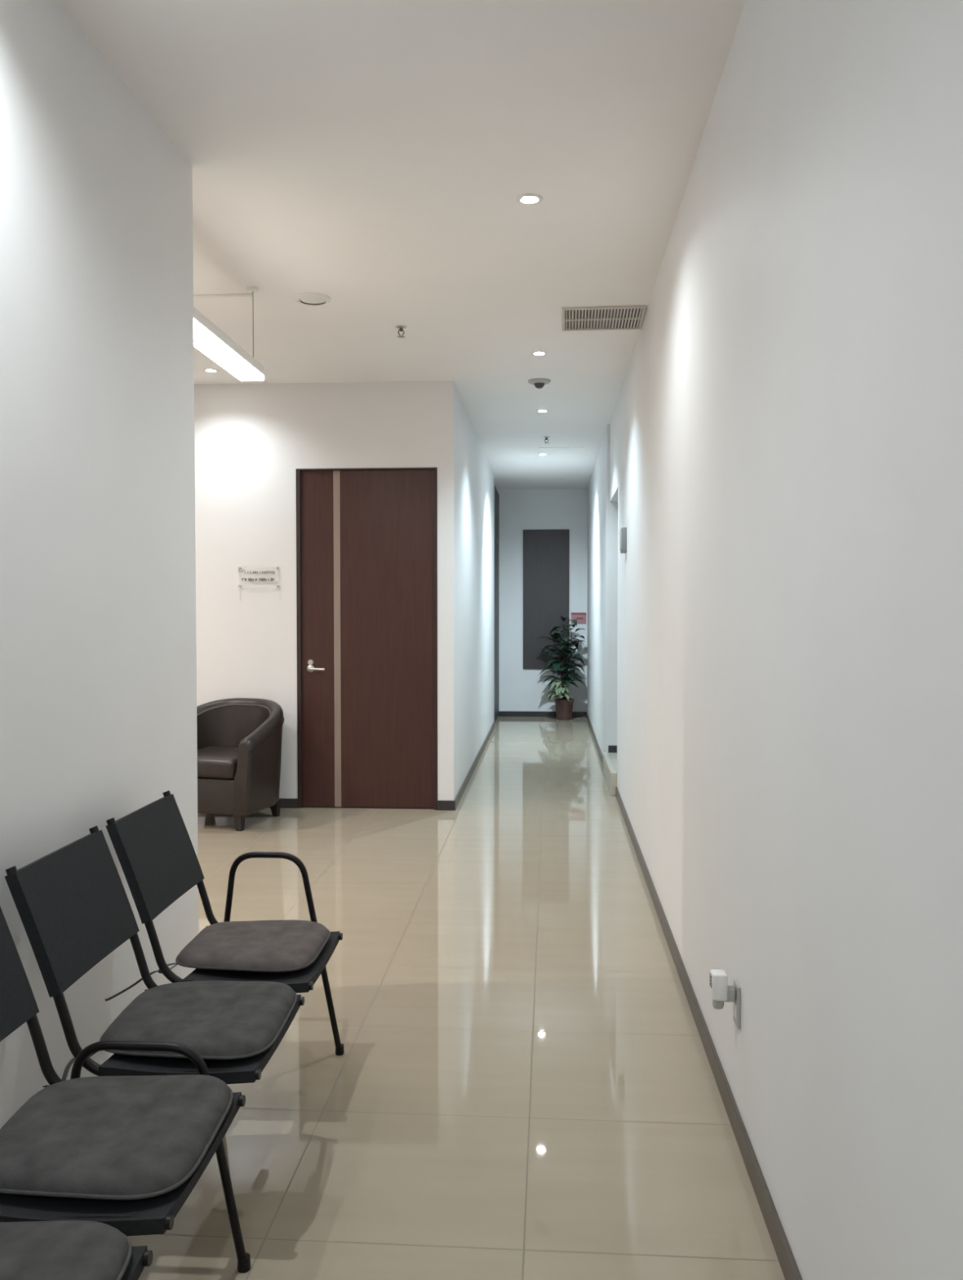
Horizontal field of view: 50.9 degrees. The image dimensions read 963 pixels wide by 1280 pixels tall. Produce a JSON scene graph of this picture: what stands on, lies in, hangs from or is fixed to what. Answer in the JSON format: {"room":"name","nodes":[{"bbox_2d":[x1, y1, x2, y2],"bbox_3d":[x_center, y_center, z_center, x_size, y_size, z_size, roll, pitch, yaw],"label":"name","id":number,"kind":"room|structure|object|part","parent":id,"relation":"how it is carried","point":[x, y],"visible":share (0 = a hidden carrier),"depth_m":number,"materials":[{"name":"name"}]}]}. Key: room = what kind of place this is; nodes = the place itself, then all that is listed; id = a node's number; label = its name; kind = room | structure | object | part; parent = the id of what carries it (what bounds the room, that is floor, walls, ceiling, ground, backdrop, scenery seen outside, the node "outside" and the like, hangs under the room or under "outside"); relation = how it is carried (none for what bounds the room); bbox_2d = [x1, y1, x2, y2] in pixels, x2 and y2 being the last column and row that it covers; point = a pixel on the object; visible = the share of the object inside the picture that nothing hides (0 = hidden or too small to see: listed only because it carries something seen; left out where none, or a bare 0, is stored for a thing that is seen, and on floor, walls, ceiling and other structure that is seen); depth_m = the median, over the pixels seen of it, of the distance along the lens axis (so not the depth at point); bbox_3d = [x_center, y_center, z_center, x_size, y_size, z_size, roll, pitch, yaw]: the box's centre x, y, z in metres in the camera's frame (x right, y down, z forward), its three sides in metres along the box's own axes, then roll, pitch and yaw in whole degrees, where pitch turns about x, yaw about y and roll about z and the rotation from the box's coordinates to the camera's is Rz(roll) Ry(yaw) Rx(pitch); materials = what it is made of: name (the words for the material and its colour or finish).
{"room":"office corridor","nodes":[
{"label":"office corridor","id":0,"kind":"room"},
{"bbox_2d":[0,0,198,1128],"bbox_3d":[-1.359,-0.108,0.376,0.140,3.055,6.770,0,2,4],"label":"wall","id":1,"kind":"structure","parent":0,"point":[98,660],"depth_m":2.86,"materials":[{"name":"paint"}]},
{"bbox_2d":[194,380,455,800],"bbox_3d":[-2.145,-0.314,7.397,3.910,3.055,0.120,0,2,4],"label":"wall","id":2,"kind":"structure","parent":0,"point":[251,440],"depth_m":7.28,"materials":[{"name":"paint"}]},
{"bbox_2d":[237,566,279,586],"bbox_3d":[-1.606,-0.454,7.283,0.300,0.153,0.026,0,2,4],"label":"wall sign","id":3,"kind":"object","parent":2,"relation":"attached to","point":[238,567],"visible":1,"depth_m":7.27,"materials":[{"name":"clear plastic"}]},
{"bbox_2d":[267,798,297,808],"bbox_3d":[-2.716,1.179,7.414,2.775,0.070,0.012,0,2,4],"label":"baseboard","id":4,"kind":"structure","parent":2,"relation":"attached to","point":[285,802],"depth_m":7.32,"materials":[{"name":"tile"}]},
{"bbox_2d":[295,467,437,809],"bbox_3d":[-0.821,-0.005,7.281,1.019,2.445,0.149,0,2,4],"label":"door","id":5,"kind":"structure","parent":2,"relation":"in","point":[366,538],"depth_m":7.27,"materials":[{"name":"brown wood"}]},
{"bbox_3d":[-1.193,0.188,7.272,0.142,0.094,0.069,0,2,4],"label":"handle","id":6,"kind":"part","parent":5,"relation":"part of","materials":[{"name":"metal"}]},
{"bbox_2d":[437,800,455,810],"bbox_3d":[-0.251,1.184,7.246,0.128,0.070,0.012,0,2,4],"label":"baseboard","id":7,"kind":"structure","parent":2,"relation":"attached to","point":[442,805],"depth_m":7.24,"materials":[{"name":"tile"}]},
{"bbox_2d":[57,0,746,488],"bbox_3d":[-0.936,-1.831,5.325,7.000,0.100,17.200,0,2,4],"label":"ceiling","id":8,"kind":"structure","parent":0,"point":[375,157],"depth_m":3.79,"materials":[{"name":"paint"}]},
{"bbox_2d":[202,368,218,373],"bbox_3d":[-1.834,-1.823,6.851,0.106,0.006,0.106,0,2,4],"label":"recessed light","id":9,"kind":"object","parent":8,"relation":"in","point":[207,370],"visible":1,"depth_m":6.84,"materials":[{"name":"white plastic"}]},
{"bbox_2d":[193,293,252,297],"bbox_3d":[-1.859,-1.772,5.242,1.370,0.012,0.025,0,2,4],"label":"cable raceway","id":10,"kind":"object","parent":8,"relation":"attached to","point":[243,295],"visible":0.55,"depth_m":5.20,"materials":[{"name":"white plastic"}]},
{"bbox_2d":[193,286,264,381],"bbox_3d":[-1.216,-1.528,4.481,0.128,0.455,1.364,0,2,4],"label":"linear pendant light","id":11,"kind":"object","parent":8,"relation":"hanging from","point":[210,340],"visible":0.52,"depth_m":4.64,"materials":[{"name":"white plastic"}]},
{"bbox_2d":[193,318,264,381],"bbox_3d":[-1.216,-1.316,4.487,0.128,0.030,1.364,0,2,4],"label":"diffuser","id":12,"kind":"object","parent":11,"relation":"attached to","point":[206,340],"depth_m":4.64,"materials":[{"name":"white plastic"}]},
{"bbox_2d":[294,292,330,306],"bbox_3d":[-0.877,-1.769,5.263,0.184,0.020,0.184,0,2,4],"label":"ceiling speaker","id":13,"kind":"object","parent":8,"relation":"attached to","point":[308,299],"visible":1,"depth_m":5.23,"materials":[{"name":"white plastic"}]},
{"bbox_2d":[299,297,325,303],"bbox_3d":[-0.877,-1.771,5.263,0.137,0.016,0.137,0,2,4],"label":"grille","id":14,"kind":"object","parent":13,"relation":"attached to","point":[303,300],"depth_m":5.26,"materials":[{"name":"white plastic"}]},
{"bbox_2d":[395,324,407,337],"bbox_3d":[-0.461,-1.766,5.796,0.068,0.058,0.068,0,2,-13],"label":"sprinkler","id":15,"kind":"object","parent":8,"relation":"attached to","point":[401,327],"visible":1,"depth_m":5.79,"materials":[{"name":"metal"}]},
{"bbox_3d":[-0.461,-1.767,5.796,0.034,0.056,0.020,-1,2,-40],"label":"frame","id":16,"kind":"part","parent":15,"relation":"part of","materials":[{"name":"metal"}]},
{"bbox_2d":[516,193,542,204],"bbox_3d":[0.190,-1.739,3.997,0.106,0.006,0.106,0,2,4],"label":"recessed light","id":17,"kind":"object","parent":8,"relation":"in","point":[527,198],"visible":1,"depth_m":3.99,"materials":[{"name":"white plastic"}]},
{"bbox_2d":[530,351,547,355],"bbox_3d":[0.364,-1.809,6.390,0.106,0.006,0.106,0,2,4],"label":"recessed light","id":18,"kind":"object","parent":8,"relation":"in","point":[535,353],"visible":1,"depth_m":6.38,"materials":[{"name":"white plastic"}]},
{"bbox_2d":[528,377,551,388],"bbox_3d":[0.409,-1.809,7.159,0.164,0.052,0.164,0,2,4],"label":"dome security camera","id":19,"kind":"object","parent":8,"relation":"attached to","point":[539,383],"visible":1,"depth_m":7.12,"materials":[{"name":"grey plastic"}]},
{"bbox_2d":[536,409,548,412],"bbox_3d":[0.496,-1.863,8.234,0.106,0.006,0.106,0,2,4],"label":"recessed light","id":20,"kind":"object","parent":8,"relation":"in","point":[537,411],"visible":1,"depth_m":8.22,"materials":[{"name":"white plastic"}]},
{"bbox_2d":[542,435,550,443],"bbox_3d":[0.609,-1.874,9.480,0.068,0.058,0.068,0,2,-13],"label":"sprinkler","id":21,"kind":"object","parent":8,"relation":"attached to","point":[546,437],"visible":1,"depth_m":9.47,"materials":[{"name":"metal"}]},
{"bbox_2d":[538,447,584,452],"bbox_3d":[0.808,-1.923,10.227,0.450,0.004,0.300,0,2,4],"label":"ceiling light","id":22,"kind":"object","parent":8,"relation":"attached to","point":[541,449],"visible":1,"depth_m":10.19,"materials":[{"name":"paint"}]},
{"bbox_2d":[561,305,646,331],"bbox_3d":[0.673,-1.784,5.617,0.450,0.012,0.424,0,2,5],"label":"ceiling vent","id":23,"kind":"object","parent":8,"relation":"in","point":[631,317],"visible":1,"depth_m":5.60,"materials":[{"name":"metal"}]},
{"bbox_2d":[127,716,785,1279],"bbox_3d":[-0.936,1.323,5.417,7.000,0.100,17.200,0,2,4],"label":"floor","id":24,"kind":"structure","parent":0,"point":[523,1086],"depth_m":3.16,"materials":[{"name":"tile"}]},
{"bbox_2d":[0,790,344,1279],"bbox_3d":[-0.767,0.933,2.170,0.564,0.870,2.229,0,2,3],"label":"row of chairs","id":25,"kind":"object","parent":24,"relation":"on","point":[73,905],"visible":0.62,"depth_m":2.31,"materials":[{"name":"black paint"}]},
{"bbox_3d":[-1.000,0.655,1.897,0.126,0.273,0.437,0,2,3],"label":"backrest","id":26,"kind":"part","parent":25,"relation":"part of","materials":[{"name":"black fabric"}]},
{"bbox_2d":[0,1220,132,1279],"bbox_3d":[-0.742,0.933,1.407,0.417,0.046,0.426,0,2,2],"label":"seat cushion","id":27,"kind":"object","parent":25,"relation":"on","point":[55,1250],"visible":1,"depth_m":1.51,"materials":[{"name":"grey fabric"}]},
{"bbox_3d":[-0.971,0.639,2.430,0.126,0.273,0.437,0,2,3],"label":"backrest","id":28,"kind":"part","parent":25,"relation":"part of","materials":[{"name":"black plastic"}]},
{"bbox_2d":[0,1074,233,1199],"bbox_3d":[-0.713,0.925,1.869,0.425,0.057,0.506,0,2,1],"label":"seat cushion","id":29,"kind":"object","parent":25,"relation":"on","point":[98,1137],"visible":1,"depth_m":1.84,"materials":[{"name":"grey fabric"}]},
{"bbox_3d":[-0.793,0.747,1.681,0.564,0.470,0.022,0,2,3],"label":"rail","id":30,"kind":"part","parent":25,"relation":"part of","materials":[{"name":"black metal"}]},
{"bbox_3d":[-0.683,0.965,1.889,0.346,0.044,0.437,0,2,3],"label":"seat","id":31,"kind":"part","parent":25,"relation":"part of","materials":[{"name":"black fabric"}]},
{"bbox_3d":[-0.764,0.731,2.214,0.564,0.470,0.022,0,2,3],"label":"rail","id":32,"kind":"part","parent":25,"relation":"part of","materials":[{"name":"black metal"}]},
{"bbox_3d":[-0.710,0.980,1.382,0.346,0.044,0.437,0,2,3],"label":"seat","id":33,"kind":"part","parent":25,"relation":"part of","materials":[{"name":"black fabric"}]},
{"bbox_3d":[-0.771,0.735,2.095,0.564,0.470,0.022,0,2,3],"label":"rail","id":34,"kind":"part","parent":25,"relation":"part of","materials":[{"name":"black metal"}]},
{"bbox_3d":[-0.798,0.750,1.588,0.564,0.470,0.022,0,2,3],"label":"rail","id":35,"kind":"part","parent":25,"relation":"part of","materials":[{"name":"black metal"}]},
{"bbox_3d":[-0.943,0.624,2.949,0.126,0.273,0.437,0,2,3],"label":"backrest","id":36,"kind":"part","parent":25,"relation":"part of","materials":[{"name":"black plastic"}]},
{"bbox_3d":[-0.726,1.106,2.184,0.434,0.501,0.056,0,2,3],"label":"leg frame","id":37,"kind":"part","parent":25,"relation":"part of","materials":[{"name":"black paint"}]},
{"bbox_2d":[61,981,297,1080],"bbox_3d":[-0.681,0.909,2.399,0.425,0.057,0.506,0,2,1],"label":"seat cushion","id":38,"kind":"object","parent":25,"relation":"on","point":[217,1020],"visible":0.8,"depth_m":2.37,"materials":[{"name":"grey fabric"}]},
{"bbox_3d":[-0.742,0.719,2.628,0.564,0.470,0.022,0,2,3],"label":"rail","id":39,"kind":"part","parent":25,"relation":"part of","materials":[{"name":"black metal"}]},
{"bbox_3d":[-0.654,0.949,2.422,0.346,0.044,0.437,0,2,3],"label":"seat","id":40,"kind":"part","parent":25,"relation":"part of","materials":[{"name":"black fabric"}]},
{"bbox_3d":[-0.736,0.716,2.733,0.564,0.470,0.022,0,2,3],"label":"rail","id":41,"kind":"part","parent":25,"relation":"part of","materials":[{"name":"black metal"}]},
{"bbox_2d":[104,920,330,1001],"bbox_3d":[-0.716,0.897,2.885,0.499,0.061,0.561,0,2,3],"label":"seat cushion","id":42,"kind":"object","parent":25,"relation":"on","point":[264,945],"visible":0.94,"depth_m":2.87,"materials":[{"name":"grey fabric"}]},
{"bbox_3d":[-0.713,0.704,3.147,0.564,0.470,0.022,0,2,3],"label":"rail","id":43,"kind":"part","parent":25,"relation":"part of","materials":[{"name":"black metal"}]},
{"bbox_3d":[-0.625,0.934,2.941,0.346,0.044,0.437,0,2,3],"label":"seat","id":44,"kind":"part","parent":25,"relation":"part of","materials":[{"name":"black fabric"}]},
{"bbox_3d":[-0.669,0.998,3.239,0.434,0.658,0.080,0,2,3],"label":"leg frame","id":45,"kind":"part","parent":25,"relation":"part of","materials":[{"name":"black paint"}]},
{"bbox_2d":[196,697,284,831],"bbox_3d":[-1.740,0.825,6.915,0.765,0.807,0.712,1,2,17],"label":"armchair","id":46,"kind":"object","parent":24,"relation":"on","point":[239,740],"visible":0.63,"depth_m":6.71,"materials":[{"name":"brown leather"}]},
{"bbox_3d":[-1.760,1.010,6.855,0.532,0.230,0.525,1,2,17],"label":"panel","id":47,"kind":"part","parent":46,"relation":"part of","materials":[{"name":"brown leather"}]},
{"bbox_2d":[196,746,238,779],"bbox_3d":[-1.763,0.825,6.840,0.524,0.138,0.555,1,2,17],"label":"seat cushion","id":48,"kind":"object","parent":46,"relation":"on","point":[214,762],"depth_m":6.56,"materials":[{"name":"brown leather"}]},
{"bbox_3d":[-1.578,1.183,6.582,0.062,0.112,0.062,1,2,17],"label":"leg","id":49,"kind":"part","parent":46,"relation":"part of","materials":[{"name":"brown wood"}]},
{"bbox_3d":[-1.440,1.169,7.036,0.062,0.112,0.062,1,2,17],"label":"leg","id":50,"kind":"part","parent":46,"relation":"part of","materials":[{"name":"brown wood"}]},
{"bbox_2d":[536,616,585,719],"bbox_3d":[1.033,0.370,13.210,0.639,1.348,0.654,0,2,4],"label":"potted plant","id":51,"kind":"object","parent":24,"relation":"on","point":[564,704],"visible":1,"depth_m":13.16,"materials":[{"name":"green plant"}]},
{"bbox_3d":[1.043,0.404,13.220,0.074,0.821,0.026,-1,2,-25],"label":"stem","id":52,"kind":"part","parent":51,"relation":"part of","materials":[{"name":"green plant"}]},
{"bbox_3d":[1.075,0.505,13.209,0.022,0.622,0.059,0,2,14],"label":"stem","id":53,"kind":"part","parent":51,"relation":"part of","materials":[{"name":"green plant"}]},
{"bbox_3d":[1.084,0.907,13.259,0.252,0.272,0.252,0,2,4],"label":"pot","id":54,"kind":"part","parent":51,"relation":"part of","materials":[{"name":"brown ceramic"}]},
{"bbox_3d":[1.102,0.288,13.240,0.040,1.050,0.022,0,2,4],"label":"stem","id":55,"kind":"part","parent":51,"relation":"part of","materials":[{"name":"green plant"}]},
{"bbox_3d":[1.139,0.359,13.220,0.089,0.911,0.024,1,2,21],"label":"stem","id":56,"kind":"part","parent":51,"relation":"part of","materials":[{"name":"green plant"}]},
{"bbox_2d":[455,386,494,796],"bbox_3d":[-0.077,-0.386,9.861,0.120,3.055,5.080,0,2,4],"label":"wall","id":57,"kind":"structure","parent":0,"point":[474,477],"depth_m":8.76,"materials":[{"name":"paint"}]},
{"bbox_2d":[453,720,495,808],"bbox_3d":[-0.015,1.108,9.841,0.012,0.070,5.200,0,2,4],"label":"baseboard","id":58,"kind":"structure","parent":57,"relation":"attached to","point":[459,796],"depth_m":8.88,"materials":[{"name":"tile"}]},
{"bbox_2d":[497,488,587,711],"bbox_3d":[0.449,-0.498,13.672,2.230,3.055,0.120,0,2,4],"label":"wall","id":59,"kind":"structure","parent":0,"point":[520,689],"depth_m":13.59,"materials":[{"name":"paint"}]},
{"bbox_2d":[498,711,586,716],"bbox_3d":[0.793,0.997,13.627,1.228,0.070,0.012,0,2,4],"label":"baseboard","id":60,"kind":"structure","parent":59,"relation":"attached to","point":[501,713],"depth_m":13.63,"materials":[{"name":"tile"}]},
{"bbox_2d":[523,529,569,668],"bbox_3d":[0.867,-0.545,13.568,0.616,1.864,0.028,0,2,4],"label":"wall panel","id":61,"kind":"object","parent":59,"relation":"attached to","point":[546,553],"visible":0.76,"depth_m":13.55,"materials":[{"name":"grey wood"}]},
{"bbox_2d":[571,612,586,623],"bbox_3d":[1.303,-0.292,13.556,0.200,0.150,0.008,0,2,4],"label":"safety sign","id":62,"kind":"object","parent":59,"relation":"attached to","point":[580,617],"visible":1,"depth_m":13.55,"materials":[{"name":"red plastic"}]},
{"bbox_2d":[586,0,962,1279],"bbox_3d":[0.920,-0.249,5.204,0.145,3.055,16.720,0,2,4],"label":"wall","id":63,"kind":"structure","parent":0,"point":[790,682],"depth_m":1.97,"materials":[{"name":"paint"}]},
{"bbox_2d":[586,711,603,766],"bbox_3d":[1.252,1.066,11.262,0.012,0.070,4.670,0,2,4],"label":"baseboard","id":64,"kind":"structure","parent":63,"relation":"attached to","point":[597,746],"depth_m":10.78,"materials":[{"name":"tile"}]},
{"bbox_2d":[603,752,617,795],"bbox_3d":[1.802,1.099,8.322,1.535,0.178,1.120,0,2,4],"label":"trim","id":65,"kind":"structure","parent":63,"relation":"attached to","point":[610,759],"depth_m":8.19,"materials":[{"name":"tile"}]},
{"bbox_2d":[609,399,618,502],"bbox_3d":[1.146,-1.530,8.300,0.120,0.675,1.100,0,2,4],"label":"lintel","id":66,"kind":"object","parent":63,"relation":"attached to","point":[614,439],"visible":0.43,"depth_m":8.27,"materials":[{"name":"paint"}]},
{"bbox_2d":[620,527,626,553],"bbox_3d":[0.971,-0.682,6.933,0.040,0.170,0.110,0,2,4],"label":"alarm box","id":67,"kind":"object","parent":63,"relation":"attached to","point":[624,530],"visible":1,"depth_m":6.88,"materials":[{"name":"grey plastic"}]},
{"bbox_2d":[615,786,802,1279],"bbox_3d":[0.670,1.327,2.375,0.012,0.070,10.950,0,2,4],"label":"baseboard","id":68,"kind":"structure","parent":63,"relation":"attached to","point":[790,1269],"depth_m":2.85,"materials":[{"name":"tile"}]},
{"bbox_2d":[733,977,741,1029],"bbox_3d":[0.698,0.995,2.769,0.010,0.116,0.072,0,2,4],"label":"wall socket","id":69,"kind":"object","parent":63,"relation":"attached to","point":[737,1004],"visible":0.91,"depth_m":2.74,"materials":[{"name":"grey plastic"}]},
{"bbox_2d":[710,968,735,1008],"bbox_3d":[0.660,0.958,2.771,0.066,0.100,0.048,0,2,4],"label":"plug","id":70,"kind":"object","parent":69,"relation":"attached to","point":[721,992],"visible":1,"depth_m":2.75,"materials":[{"name":"grey plastic"}]},
{"bbox_2d":[733,1001,737,1019],"bbox_3d":[0.695,1.014,2.770,0.004,0.042,0.032,0,2,4],"label":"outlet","id":71,"kind":"object","parent":69,"relation":"attached to","point":[735,1002],"depth_m":2.76,"materials":[{"name":"white plastic"}]},
{"bbox_3d":[0.088,-0.478,13.016,0.100,3.055,1.240,0,2,4],"label":"wall","id":72,"kind":"structure","parent":0,"visible":0},
{"bbox_2d":[494,485,499,720],"bbox_3d":[0.166,-0.441,13.012,0.056,2.980,1.240,0,2,4],"label":"door","id":73,"kind":"structure","parent":72,"relation":"in","point":[496,494],"depth_m":13.16,"materials":[{"name":"black wood"}]},
{"bbox_3d":[0.170,-1.610,12.977,0.033,0.580,1.160,0,2,4],"label":"transom panel","id":74,"kind":"part","parent":73,"relation":"part of","materials":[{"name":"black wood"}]},
{"bbox_3d":[1.923,-0.335,8.116,1.470,3.055,1.670,0,2,4],"label":"wall","id":75,"kind":"structure","parent":0,"visible":0},
{"bbox_2d":[608,745,617,752],"bbox_3d":[1.862,0.962,8.870,1.490,0.062,0.012,0,2,4],"label":"baseboard","id":76,"kind":"structure","parent":75,"relation":"attached to","point":[611,748],"depth_m":8.91,"materials":[{"name":"tile"}]}
]}

